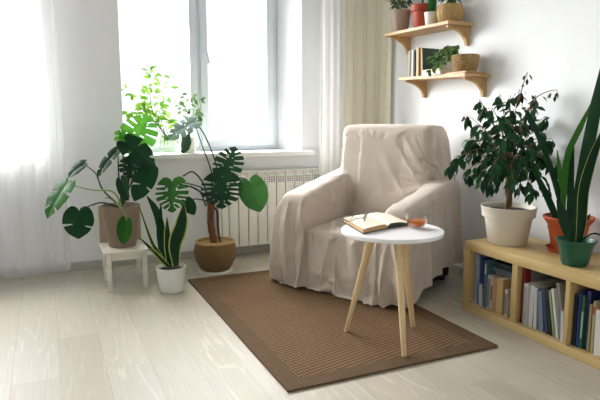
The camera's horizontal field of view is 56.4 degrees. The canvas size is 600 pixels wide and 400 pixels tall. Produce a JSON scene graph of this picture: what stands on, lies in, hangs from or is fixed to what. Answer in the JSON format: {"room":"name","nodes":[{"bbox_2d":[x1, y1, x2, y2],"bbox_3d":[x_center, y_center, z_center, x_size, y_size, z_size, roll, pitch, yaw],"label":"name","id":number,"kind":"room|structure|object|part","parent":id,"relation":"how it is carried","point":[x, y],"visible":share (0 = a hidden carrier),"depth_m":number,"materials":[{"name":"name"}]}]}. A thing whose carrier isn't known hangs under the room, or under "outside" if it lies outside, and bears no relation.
{"room":"living room","nodes":[
{"label":"living room","id":0,"kind":"room"},
{"bbox_2d":[101,202,140,247],"bbox_3d":[-1.184,0.168,3.714,0.254,0.275,0.254,-4,9,-24],"label":"pot","id":1,"kind":"object","parent":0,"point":[111,212],"depth_m":3.64,"materials":[{"name":"brown ceramic"}]},
{"bbox_2d":[0,0,320,268],"bbox_3d":[-2.044,-0.801,3.985,6.030,2.650,0.420,-4,9,-24],"label":"wall","id":2,"kind":"structure","parent":0,"point":[73,48],"depth_m":4.02,"materials":[{"name":"paint"}]},
{"bbox_2d":[0,0,33,157],"bbox_3d":[-2.630,-1.034,3.777,1.540,1.530,0.090,-4,9,-24],"label":"window","id":3,"kind":"structure","parent":2,"relation":"in","point":[6,151],"depth_m":4.06,"materials":[{"name":"plastic"}]},
{"bbox_2d":[0,158,36,163],"bbox_3d":[-2.569,-0.243,3.719,1.490,0.020,0.350,-4,9,-24],"label":"windowsill","id":4,"kind":"structure","parent":2,"relation":"attached to","point":[2,160],"depth_m":3.85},
{"bbox_2d":[0,243,269,277],"bbox_3d":[-2.045,0.513,3.933,5.830,0.062,0.014,-4,9,-24],"label":"baseboard","id":5,"kind":"structure","parent":2,"relation":"attached to","point":[93,264],"depth_m":4.13,"materials":[{"name":"paint"}]},
{"bbox_2d":[147,0,277,151],"bbox_3d":[-0.848,-1.155,4.547,1.430,1.510,0.142,-4,9,-24],"label":"window","id":6,"kind":"structure","parent":2,"relation":"in","point":[198,57],"depth_m":4.64,"materials":[{"name":"plastic"}]},
{"bbox_3d":[-1.155,-1.137,4.421,0.675,1.440,0.060,-4,9,-24],"label":"sash","id":7,"kind":"part","parent":6,"relation":"part of","materials":[{"name":"plastic"}]},
{"bbox_3d":[-0.760,-1.180,4.534,0.054,0.148,0.052,-4,9,-24],"label":"handle","id":8,"kind":"part","parent":6,"relation":"part of","materials":[{"name":"plastic"}]},
{"bbox_3d":[-0.532,-1.178,4.701,0.635,1.440,0.060,-4,9,-24],"label":"sash","id":9,"kind":"part","parent":6,"relation":"part of","materials":[{"name":"plastic"}]},
{"bbox_3d":[-0.295,-1.238,4.759,0.005,1.374,0.005,-4,9,-24],"label":"blind chain","id":10,"kind":"part","parent":6,"relation":"part of","materials":[{"name":"plastic"}]},
{"bbox_2d":[120,149,313,159],"bbox_3d":[-0.666,-0.375,4.553,1.555,0.037,0.385,-4,9,-24],"label":"windowsill","id":11,"kind":"structure","parent":2,"relation":"attached to","point":[263,152],"depth_m":4.46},
{"bbox_2d":[121,66,179,153],"bbox_3d":[-1.131,-0.678,4.218,0.458,0.658,0.170,-4,9,-24],"label":"ficus","id":12,"kind":"object","parent":11,"relation":"on","point":[139,106],"visible":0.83,"depth_m":4.22,"materials":[{"name":"green plant"}]},
{"bbox_3d":[-1.131,-0.729,4.212,0.367,0.555,0.106,-4,9,-24],"label":"stem","id":13,"kind":"part","parent":12,"relation":"part of","materials":[{"name":"green plant"}]},
{"bbox_3d":[-1.007,-0.447,4.311,0.158,0.112,0.159,-4,9,-24],"label":"trailing stem","id":14,"kind":"part","parent":12,"relation":"part of","materials":[{"name":"green plant"}]},
{"bbox_2d":[174,93,205,152],"bbox_3d":[-0.848,-0.605,4.367,0.259,0.471,0.146,-4,9,-24],"label":"potted shrub","id":15,"kind":"object","parent":11,"relation":"on","point":[198,113],"visible":0.66,"depth_m":4.35,"materials":[{"name":"green plant"}]},
{"bbox_3d":[-0.854,-0.657,4.351,0.206,0.362,0.064,-4,9,-24],"label":"stem","id":16,"kind":"part","parent":15,"relation":"part of","materials":[{"name":"green plant"}]},
{"bbox_2d":[218,168,318,246],"bbox_3d":[-0.226,0.091,4.636,0.952,0.697,0.144,-4,9,-24],"label":"radiator","id":17,"kind":"object","parent":2,"relation":"attached to","point":[240,223],"visible":0.59,"depth_m":4.52,"materials":[{"name":"metal"}]},
{"bbox_2d":[179,137,195,152],"bbox_3d":[-0.878,-0.432,4.383,0.136,0.124,0.136,-4,9,-24],"label":"pot","id":18,"kind":"object","parent":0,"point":[192,149],"depth_m":4.34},
{"bbox_2d":[194,239,236,271],"bbox_3d":[-0.620,0.401,4.100,0.310,0.212,0.310,-4,9,-24],"label":"pot","id":19,"kind":"object","parent":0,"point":[211,255],"depth_m":3.99,"materials":[{"name":"brown wicker"}]},
{"bbox_2d":[0,251,599,399],"bbox_3d":[-0.663,0.982,1.252,6.100,0.100,6.950,-4,9,-24],"label":"floor","id":20,"kind":"structure","parent":0,"point":[63,336],"depth_m":2.63,"materials":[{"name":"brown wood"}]},
{"bbox_2d":[98,206,148,292],"bbox_3d":[-1.181,0.310,3.736,0.283,0.520,0.340,-4,9,-24],"label":"wooden stool","id":21,"kind":"object","parent":20,"relation":"on","point":[139,251],"visible":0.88,"depth_m":3.65,"materials":[{"name":"white wood"}]},
{"bbox_2d":[45,115,158,247],"bbox_3d":[-1.270,-0.121,3.650,0.744,0.866,0.495,-4,9,-24],"label":"monstera","id":22,"kind":"object","parent":21,"relation":"on","point":[121,218],"visible":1,"depth_m":3.63,"materials":[{"name":"plant"}]},
{"bbox_3d":[-1.336,0.434,3.833,0.030,0.248,0.030,-4,9,-24],"label":"leg","id":23,"kind":"part","parent":21,"relation":"part of","materials":[{"name":"white wood"}]},
{"bbox_3d":[-1.220,0.470,3.580,0.030,0.248,0.030,-4,9,-24],"label":"leg","id":24,"kind":"part","parent":21,"relation":"part of","materials":[{"name":"white wood"}]},
{"bbox_3d":[-1.244,0.158,3.864,0.275,0.254,0.016,-4,9,-24],"label":"backrest","id":25,"kind":"part","parent":21,"relation":"part of","materials":[{"name":"brown ceramic"}]},
{"bbox_3d":[-1.181,0.313,3.736,0.283,0.018,0.340,-4,9,-24],"label":"seat","id":26,"kind":"part","parent":21,"relation":"part of","materials":[{"name":"white wood"}]},
{"bbox_3d":[-1.133,0.421,3.924,0.030,0.248,0.030,-4,9,-24],"label":"leg","id":27,"kind":"part","parent":21,"relation":"part of","materials":[{"name":"white wood"}]},
{"bbox_3d":[-1.017,0.457,3.671,0.030,0.248,0.030,-4,9,-24],"label":"leg","id":28,"kind":"part","parent":21,"relation":"part of","materials":[{"name":"white wood"}]},
{"bbox_2d":[138,196,187,293],"bbox_3d":[-0.876,0.288,3.601,0.306,0.603,0.223,1,8,9],"label":"snake plant","id":29,"kind":"object","parent":20,"relation":"on","point":[171,273],"visible":1,"depth_m":3.59,"materials":[{"name":"green plant"}]},
{"bbox_3d":[-0.832,0.508,3.614,0.192,0.164,0.192,-4,9,-24],"label":"pot","id":30,"kind":"part","parent":29,"relation":"part of","materials":[{"name":"white ceramic"}]},
{"bbox_2d":[155,116,267,274],"bbox_3d":[-0.676,-0.030,3.980,0.738,1.125,0.602,-4,9,-24],"label":"monstera","id":31,"kind":"object","parent":20,"relation":"on","point":[214,255],"visible":0.99,"depth_m":3.96,"materials":[{"name":"plant"}]},
{"bbox_2d":[188,270,497,392],"bbox_3d":[0.096,0.632,3.286,1.112,0.010,1.750,-4,9,-24],"label":"rug","id":32,"kind":"object","parent":20,"relation":"on","point":[298,334],"visible":0.76,"depth_m":2.88,"materials":[{"name":"brown carpet"}]},
{"bbox_2d":[341,224,443,356],"bbox_3d":[0.454,0.418,2.792,0.500,0.554,0.500,-4,9,-24],"label":"side table","id":33,"kind":"object","parent":32,"relation":"on","point":[400,237],"visible":0.81,"depth_m":2.65,"materials":[{"name":"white wood"}]},
{"bbox_3d":[0.308,0.420,2.850,0.163,0.532,0.042,4,9,24],"label":"leg","id":34,"kind":"part","parent":33,"relation":"part of","materials":[{"name":"brown wood"}]},
{"bbox_2d":[343,212,407,233],"bbox_3d":[0.393,0.109,2.897,0.497,0.026,0.293,-7,11,-39],"label":"open book","id":35,"kind":"object","parent":33,"relation":"on","point":[377,221],"visible":0.92,"depth_m":2.81,"materials":[{"name":"beige paper"}]},
{"bbox_2d":[344,212,366,221],"bbox_3d":[0.284,0.087,2.860,0.112,0.038,0.122,1,8,4],"label":"eyeglasses","id":36,"kind":"object","parent":35,"relation":"on","point":[365,214],"visible":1,"depth_m":2.85,"materials":[{"name":"black plastic"}]},
{"bbox_3d":[0.470,0.451,2.636,0.042,0.532,0.167,0,8,-3],"label":"leg","id":37,"kind":"part","parent":33,"relation":"part of","materials":[{"name":"brown wood"}]},
{"bbox_3d":[0.550,0.415,2.887,0.042,0.532,0.146,7,11,42],"label":"leg","id":38,"kind":"part","parent":33,"relation":"part of","materials":[{"name":"brown wood"}]},
{"bbox_2d":[405,213,427,227],"bbox_3d":[0.584,0.104,2.781,0.121,0.066,0.112,-7,11,-40],"label":"tea cup","id":39,"kind":"object","parent":33,"relation":"on","point":[415,222],"visible":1,"depth_m":2.76,"materials":[{"name":"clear glass"}]},
{"bbox_2d":[432,267,448,281],"bbox_3d":[0.501,0.053,3.804,0.849,1.010,0.780,6,10,37],"label":"armchair","id":40,"kind":"object","parent":20,"relation":"on","point":[446,269],"visible":0.07,"depth_m":3.79,"materials":[{"name":"fabric"}]},
{"bbox_2d":[269,124,462,307],"bbox_3d":[0.461,0.023,3.761,1.058,1.055,1.005,6,10,37],"label":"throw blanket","id":41,"kind":"object","parent":40,"relation":"on","point":[397,170],"visible":0.88,"depth_m":3.67,"materials":[{"name":"fabric"}]},
{"bbox_2d":[462,237,599,369],"bbox_3d":[1.439,0.515,2.708,0.425,0.408,1.420,-4,9,-24],"label":"bookshelf","id":42,"kind":"object","parent":20,"relation":"on","point":[534,255],"visible":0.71,"depth_m":2.87,"materials":[{"name":"brown wood"}]},
{"bbox_3d":[1.155,0.429,3.327,0.425,0.310,0.048,-4,9,-24],"label":"panel","id":43,"kind":"part","parent":42,"relation":"part of","materials":[{"name":"brown wood"}]},
{"bbox_2d":[473,253,481,303],"bbox_3d":[1.110,0.448,3.253,0.221,0.292,0.026,-4,9,-24],"label":"book","id":44,"kind":"object","parent":42,"relation":"on","point":[478,256],"visible":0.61,"depth_m":3.20,"materials":[{"name":"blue paper"}]},
{"bbox_2d":[479,284,482,306],"bbox_3d":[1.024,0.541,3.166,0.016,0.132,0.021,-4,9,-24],"label":"book","id":45,"kind":"object","parent":42,"relation":"on","point":[480,285],"visible":1,"depth_m":3.16,"materials":[{"name":"white paper"}]},
{"bbox_2d":[480,255,494,297],"bbox_3d":[1.133,0.453,3.227,0.220,0.288,0.026,-4,8,-24],"label":"book","id":46,"kind":"object","parent":42,"relation":"on","point":[483,257],"visible":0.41,"depth_m":3.17,"materials":[{"name":"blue paper"}]},
{"bbox_2d":[486,273,496,308],"bbox_3d":[1.152,0.508,3.168,0.221,0.196,0.020,-4,9,-24],"label":"book","id":47,"kind":"object","parent":42,"relation":"on","point":[489,275],"visible":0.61,"depth_m":3.12,"materials":[{"name":"beige paper"}]},
{"bbox_2d":[483,259,500,307],"bbox_3d":[1.141,0.467,3.188,0.221,0.272,0.018,-4,8,-24],"label":"book","id":48,"kind":"object","parent":42,"relation":"on","point":[489,264],"visible":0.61,"depth_m":3.14,"materials":[{"name":"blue paper"}]},
{"bbox_2d":[489,274,502,310],"bbox_3d":[1.162,0.509,3.147,0.221,0.200,0.018,-4,9,-24],"label":"book","id":49,"kind":"object","parent":42,"relation":"on","point":[495,275],"visible":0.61,"depth_m":3.10,"materials":[{"name":"beige paper"}]},
{"bbox_2d":[492,276,504,311],"bbox_3d":[1.172,0.516,3.127,0.220,0.192,0.022,-4,9,-24],"label":"book","id":50,"kind":"object","parent":42,"relation":"on","point":[495,278],"visible":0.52,"depth_m":3.08,"materials":[{"name":"beige paper"}]},
{"bbox_2d":[444,72,558,246],"bbox_3d":[1.127,-0.232,3.101,0.597,0.956,0.518,-4,9,-29],"label":"ficus","id":51,"kind":"object","parent":42,"relation":"on","point":[508,223],"visible":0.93,"depth_m":3.04,"materials":[{"name":"plant"}]},
{"bbox_2d":[495,277,511,314],"bbox_3d":[1.187,0.519,3.093,0.220,0.196,0.045,-4,9,-24],"label":"book","id":52,"kind":"object","parent":42,"relation":"on","point":[503,283],"visible":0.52,"depth_m":3.04,"materials":[{"name":"beige paper"}]},
{"bbox_3d":[1.223,0.408,3.094,0.200,0.014,0.180,-4,9,-24],"label":"book","id":53,"kind":"object","parent":52,"relation":"on","visible":0},
{"bbox_2d":[493,267,511,276],"bbox_3d":[1.205,0.390,3.083,0.200,0.022,0.180,-4,9,-24],"label":"book","id":54,"kind":"object","parent":53,"relation":"on","point":[495,269],"visible":0.32,"depth_m":3.06,"materials":[{"name":"beige paper"}]},
{"bbox_2d":[494,261,512,271],"bbox_3d":[1.214,0.363,3.083,0.200,0.030,0.180,-4,9,-24],"label":"book","id":55,"kind":"object","parent":54,"relation":"on","point":[503,265],"visible":0.34,"depth_m":3.07,"materials":[{"name":"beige paper"}]},
{"bbox_2d":[504,288,510,316],"bbox_3d":[1.208,0.548,3.050,0.221,0.150,0.023,-4,9,-24],"label":"book","id":56,"kind":"object","parent":42,"relation":"on","point":[507,291],"visible":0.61,"depth_m":3.00,"materials":[{"name":"beige paper"}]},
{"bbox_2d":[481,202,537,246],"bbox_3d":[1.171,0.138,3.147,0.302,0.212,0.302,-4,9,-24],"label":"pot","id":57,"kind":"object","parent":42,"relation":"on","point":[508,224],"depth_m":3.06,"materials":[{"name":"white ceramic"}]},
{"bbox_2d":[520,267,530,322],"bbox_3d":[1.257,0.488,2.945,0.220,0.300,0.024,-4,9,-24],"label":"book","id":58,"kind":"object","parent":42,"relation":"on","point":[526,274],"visible":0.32,"depth_m":2.89,"materials":[{"name":"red paper"}]},
{"bbox_3d":[1.439,0.694,2.734,0.425,0.046,1.420,-4,9,-24],"label":"panel","id":59,"kind":"part","parent":42,"relation":"part of","materials":[{"name":"brown wood"}]},
{"bbox_3d":[1.439,0.339,2.683,0.425,0.052,1.420,-4,9,-24],"label":"panel","id":60,"kind":"part","parent":42,"relation":"part of","materials":[{"name":"brown wood"}]},
{"bbox_2d":[521,278,558,325],"bbox_3d":[1.250,0.532,2.914,0.233,0.222,0.026,-4,9,-24],"label":"spiral notebook","id":61,"kind":"object","parent":42,"relation":"on","point":[526,296],"visible":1,"depth_m":2.87,"materials":[{"name":"beige paper"}]},
{"bbox_2d":[538,290,544,331],"bbox_3d":[1.302,0.550,2.841,0.220,0.207,0.051,-4,9,-24],"label":"book","id":62,"kind":"object","parent":42,"relation":"on","point":[540,295],"visible":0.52,"depth_m":2.79,"materials":[{"name":"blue paper"}]},
{"bbox_2d":[533,284,555,328],"bbox_3d":[1.288,0.542,2.870,0.220,0.214,0.026,-4,9,-24],"label":"book","id":63,"kind":"object","parent":42,"relation":"on","point":[535,314],"visible":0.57,"depth_m":2.83,"materials":[{"name":"beige paper"}]},
{"bbox_2d":[542,288,548,333],"bbox_3d":[1.314,0.545,2.814,0.220,0.225,0.051,-4,9,-24],"label":"book","id":64,"kind":"object","parent":42,"relation":"on","point":[543,289],"visible":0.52,"depth_m":2.77,"materials":[{"name":"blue paper"}]},
{"bbox_2d":[531,270,561,281],"bbox_3d":[1.295,0.488,2.946,0.220,0.300,0.004,-4,9,-24],"label":"book","id":65,"kind":"object","parent":42,"relation":"on","point":[535,276],"visible":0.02,"depth_m":2.91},
{"bbox_2d":[528,280,565,327],"bbox_3d":[1.278,0.536,2.894,0.220,0.220,0.026,-4,9,-24],"label":"book","id":66,"kind":"object","parent":42,"relation":"on","point":[531,299],"visible":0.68,"depth_m":2.85,"materials":[{"name":"beige paper"}]},
{"bbox_2d":[545,286,556,335],"bbox_3d":[1.322,0.543,2.797,0.220,0.234,0.053,-4,9,-24],"label":"book","id":67,"kind":"object","parent":42,"relation":"on","point":[552,287],"visible":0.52,"depth_m":2.75,"materials":[{"name":"beige paper"}]},
{"bbox_2d":[548,290,555,336],"bbox_3d":[1.330,0.549,2.779,0.220,0.226,0.055,-4,9,-24],"label":"book","id":68,"kind":"object","parent":42,"relation":"on","point":[549,291],"visible":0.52,"depth_m":2.73,"materials":[{"name":"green paper"}]},
{"bbox_2d":[551,288,560,338],"bbox_3d":[1.337,0.546,2.761,0.220,0.238,0.060,-4,9,-24],"label":"book","id":69,"kind":"object","parent":42,"relation":"on","point":[557,324],"visible":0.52,"depth_m":2.72,"materials":[{"name":"beige paper"}]},
{"bbox_2d":[523,105,595,253],"bbox_3d":[1.356,-0.118,2.885,0.366,0.795,0.263,-4,9,-24],"label":"snake plant","id":70,"kind":"object","parent":42,"relation":"on","point":[563,187],"visible":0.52,"depth_m":2.90,"materials":[{"name":"plant"}]},
{"bbox_2d":[556,282,565,323],"bbox_3d":[1.363,0.532,2.752,0.220,0.268,0.074,-4,9,-24],"label":"book","id":71,"kind":"object","parent":42,"relation":"on","point":[561,287],"visible":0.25,"depth_m":2.71,"materials":[{"name":"beige paper"}]},
{"bbox_2d":[560,311,563,341],"bbox_3d":[1.346,0.598,2.707,0.220,0.150,0.020,-4,9,-24],"label":"book","id":72,"kind":"object","parent":42,"relation":"on","point":[562,312],"visible":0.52,"depth_m":2.66,"materials":[{"name":"beige paper"}]},
{"bbox_2d":[543,213,595,249],"bbox_3d":[1.410,0.174,2.946,0.252,0.180,0.252,-4,9,-24],"label":"pot","id":73,"kind":"object","parent":42,"relation":"on","point":[554,228],"depth_m":2.91,"materials":[{"name":"ceramic"}]},
{"bbox_2d":[571,294,578,345],"bbox_3d":[1.385,0.557,2.658,0.220,0.246,0.020,-4,9,-24],"label":"book","id":74,"kind":"object","parent":42,"relation":"on","point":[576,298],"visible":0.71,"depth_m":2.61,"materials":[{"name":"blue paper"}]},
{"bbox_2d":[555,70,599,267],"bbox_3d":[1.323,-0.164,2.622,0.203,0.959,0.184,2,8,13],"label":"snake plant","id":75,"kind":"object","parent":42,"relation":"on","point":[575,249],"visible":1,"depth_m":2.64,"materials":[{"name":"green plant"}]},
{"bbox_3d":[1.321,0.248,2.683,0.184,0.126,0.184,-4,9,-24],"label":"pot","id":76,"kind":"part","parent":75,"relation":"part of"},
{"bbox_2d":[579,294,586,348],"bbox_3d":[1.400,0.557,2.623,0.221,0.255,0.014,-4,9,-24],"label":"book","id":77,"kind":"object","parent":42,"relation":"on","point":[584,297],"visible":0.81,"depth_m":2.58,"materials":[{"name":"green paper"}]},
{"bbox_2d":[575,289,595,347],"bbox_3d":[1.393,0.547,2.638,0.220,0.270,0.014,-4,9,-24],"label":"book","id":78,"kind":"object","parent":42,"relation":"on","point":[583,292],"visible":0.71,"depth_m":2.59,"materials":[{"name":"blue paper"}]},
{"bbox_2d":[586,303,593,351],"bbox_3d":[1.417,0.577,2.590,0.220,0.225,0.012,-4,9,-24],"label":"book","id":79,"kind":"object","parent":42,"relation":"on","point":[591,305],"visible":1,"depth_m":2.54,"materials":[{"name":"beige paper"}]},
{"bbox_2d":[583,290,599,349],"bbox_3d":[1.417,0.548,2.608,0.220,0.278,0.020,-4,9,-24],"label":"book","id":80,"kind":"object","parent":42,"relation":"on","point":[592,295],"visible":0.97,"depth_m":2.56,"materials":[{"name":"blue paper"}]},
{"bbox_2d":[590,300,599,353],"bbox_3d":[1.424,0.570,2.572,0.221,0.245,0.012,-4,9,-24],"label":"book","id":81,"kind":"object","parent":42,"relation":"on","point":[596,305],"visible":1,"depth_m":2.52,"materials":[{"name":"beige paper"}]},
{"bbox_2d":[593,309,599,356],"bbox_3d":[1.435,0.590,2.551,0.220,0.210,0.032,-4,8,-24],"label":"book","id":82,"kind":"object","parent":42,"relation":"on","point":[596,351],"visible":1,"depth_m":2.51,"materials":[{"name":"beige paper"}]},
{"bbox_2d":[390,9,410,31],"bbox_3d":[0.760,-1.345,4.228,0.160,0.160,0.160,-4,9,-24],"label":"pot","id":83,"kind":"object","parent":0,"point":[400,18],"depth_m":4.17,"materials":[{"name":"beige ceramic"}]},
{"bbox_2d":[424,11,437,24],"bbox_3d":[0.910,-1.250,3.870,0.102,0.092,0.102,-4,9,-24],"label":"pot","id":84,"kind":"object","parent":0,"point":[430,16],"depth_m":3.83,"materials":[{"name":"white ceramic"}]},
{"bbox_2d":[390,0,599,267],"bbox_3d":[2.046,-0.522,2.044,0.200,2.650,6.530,-4,9,-24],"label":"wall","id":85,"kind":"structure","parent":0,"point":[557,42],"depth_m":3.39,"materials":[{"name":"paint"}]},
{"bbox_2d":[344,0,391,128],"bbox_3d":[0.560,-0.843,4.694,0.397,2.470,0.168,1,8,9],"label":"curtain","id":86,"kind":"object","parent":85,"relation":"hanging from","point":[367,50],"visible":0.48,"depth_m":4.67,"materials":[{"name":"beige fabric"}]},
{"bbox_2d":[384,20,473,53],"bbox_3d":[0.897,-1.153,4.006,0.215,0.161,0.760,-4,9,-24],"label":"wall shelf","id":87,"kind":"object","parent":85,"relation":"attached to","point":[463,28],"visible":0.99,"depth_m":3.88,"materials":[{"name":"brown wood"}]},
{"bbox_2d":[385,0,412,31],"bbox_3d":[0.749,-1.409,4.216,0.265,0.292,0.246,-4,9,-24],"label":"olive","id":88,"kind":"object","parent":87,"relation":"on","point":[400,18],"visible":0.92,"depth_m":4.18,"materials":[{"name":"ceramic"}]},
{"bbox_2d":[410,0,427,26],"bbox_3d":[0.881,-1.450,3.992,0.176,0.447,0.181,-4,9,-24],"label":"potted succulent","id":89,"kind":"object","parent":87,"relation":"on","point":[417,10],"visible":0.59,"depth_m":3.96,"materials":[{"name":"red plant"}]},
{"bbox_2d":[424,0,437,24],"bbox_3d":[0.910,-1.328,3.859,0.102,0.250,0.102,-4,9,-24],"label":"cactus","id":90,"kind":"object","parent":87,"relation":"on","point":[430,16],"visible":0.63,"depth_m":3.83,"materials":[{"name":"ceramic"}]},
{"bbox_2d":[436,0,465,21],"bbox_3d":[1.007,-1.298,3.730,0.207,0.235,0.183,-4,9,-24],"label":"basket planter","id":91,"kind":"object","parent":87,"relation":"on","point":[451,10],"visible":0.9,"depth_m":3.67,"materials":[{"name":"beige wicker"}]},
{"bbox_2d":[399,73,490,97],"bbox_3d":[0.979,-0.787,3.874,0.215,0.164,0.720,-4,9,-24],"label":"wall shelf","id":92,"kind":"object","parent":85,"relation":"attached to","point":[480,80],"visible":1,"depth_m":3.67,"materials":[{"name":"brown wood"}]},
{"bbox_2d":[408,50,411,76],"bbox_3d":[0.860,-1.000,4.116,0.140,0.190,0.014,-4,9,-24],"label":"book","id":93,"kind":"object","parent":92,"relation":"on","point":[409,50],"visible":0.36,"depth_m":4.09,"materials":[{"name":"beige paper"}]},
{"bbox_2d":[409,51,411,76],"bbox_3d":[0.867,-0.995,4.100,0.140,0.186,0.014,-4,9,-24],"label":"book","id":94,"kind":"object","parent":92,"relation":"on","point":[410,51],"visible":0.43,"depth_m":4.07,"materials":[{"name":"beige paper"}]},
{"bbox_2d":[411,49,415,76],"bbox_3d":[0.876,-0.996,4.080,0.140,0.196,0.018,-4,9,-24],"label":"book","id":95,"kind":"object","parent":92,"relation":"on","point":[412,49],"visible":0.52,"depth_m":4.05,"materials":[{"name":"beige paper"}]},
{"bbox_2d":[413,50,415,75],"bbox_3d":[0.885,-0.988,4.062,0.140,0.186,0.014,-4,8,-24],"label":"book","id":96,"kind":"object","parent":92,"relation":"on","point":[414,51],"visible":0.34,"depth_m":4.03,"materials":[{"name":"beige paper"}]},
{"bbox_2d":[416,48,432,75],"bbox_3d":[0.902,-0.989,4.024,0.140,0.201,0.035,-4,9,-24],"label":"book","id":97,"kind":"object","parent":92,"relation":"on","point":[418,64],"visible":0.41,"depth_m":3.99,"materials":[{"name":"beige paper"}]},
{"bbox_2d":[420,48,438,75],"bbox_3d":[0.928,-0.981,3.997,0.145,0.196,0.041,-4,9,-24],"label":"book","id":98,"kind":"object","parent":92,"relation":"on","point":[424,52],"visible":0.59,"depth_m":3.97,"materials":[{"name":"paper"}]},
{"bbox_2d":[422,71,452,75],"bbox_3d":[0.964,-0.872,3.866,0.140,0.020,0.200,-4,9,-24],"label":"book","id":99,"kind":"object","parent":92,"relation":"on","point":[437,72],"visible":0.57,"depth_m":3.78,"materials":[{"name":"beige paper"}]},
{"bbox_2d":[423,68,451,72],"bbox_3d":[0.965,-0.897,3.885,0.140,0.020,0.180,-4,9,-24],"label":"book","id":100,"kind":"object","parent":99,"relation":"on","point":[438,69],"visible":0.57,"depth_m":3.81,"materials":[{"name":"beige paper"}]},
{"bbox_2d":[424,45,484,76],"bbox_3d":[1.012,-0.919,3.672,0.262,0.207,0.312,-4,9,-24],"label":"trailing plant","id":101,"kind":"object","parent":92,"relation":"on","point":[460,63],"visible":1,"depth_m":3.61,"materials":[{"name":"wicker"},{"name":"leaf"},{"name":"soil"}]},
{"bbox_3d":[0.958,-0.928,3.689,0.133,0.176,0.233,-4,9,-24],"label":"stem","id":102,"kind":"part","parent":101,"relation":"part of","materials":[{"name":"green plant"}]},
{"bbox_3d":[1.079,-0.829,3.653,0.160,0.012,0.200,-4,9,-24],"label":"board","id":103,"kind":"part","parent":101,"relation":"part of","materials":[{"name":"brown wood"}]},
{"bbox_2d":[451,54,479,71],"bbox_3d":[1.074,-0.889,3.643,0.176,0.108,0.190,-4,9,-24],"label":"basket","id":104,"kind":"object","parent":92,"relation":"on","point":[459,62],"depth_m":3.57,"materials":[{"name":"brown wicker"}]},
{"bbox_2d":[449,264,463,276],"bbox_3d":[1.952,0.766,2.179,0.014,0.062,6.516,-4,9,-24],"label":"baseboard","id":105,"kind":"structure","parent":85,"relation":"attached to","point":[456,270],"depth_m":3.99,"materials":[{"name":"paint"}]},
{"bbox_3d":[-0.663,-1.740,0.860,6.100,0.100,6.950,-4,9,-24],"label":"ceiling","id":106,"kind":"structure","parent":0,"visible":0},
{"bbox_2d":[319,0,344,176],"bbox_3d":[0.261,-0.824,4.561,0.225,2.470,0.029,-4,9,-24],"label":"sheer curtain","id":107,"kind":"object","parent":106,"relation":"hanging from","point":[332,21],"visible":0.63,"depth_m":4.55,"materials":[{"name":"white fabric"}]}
]}

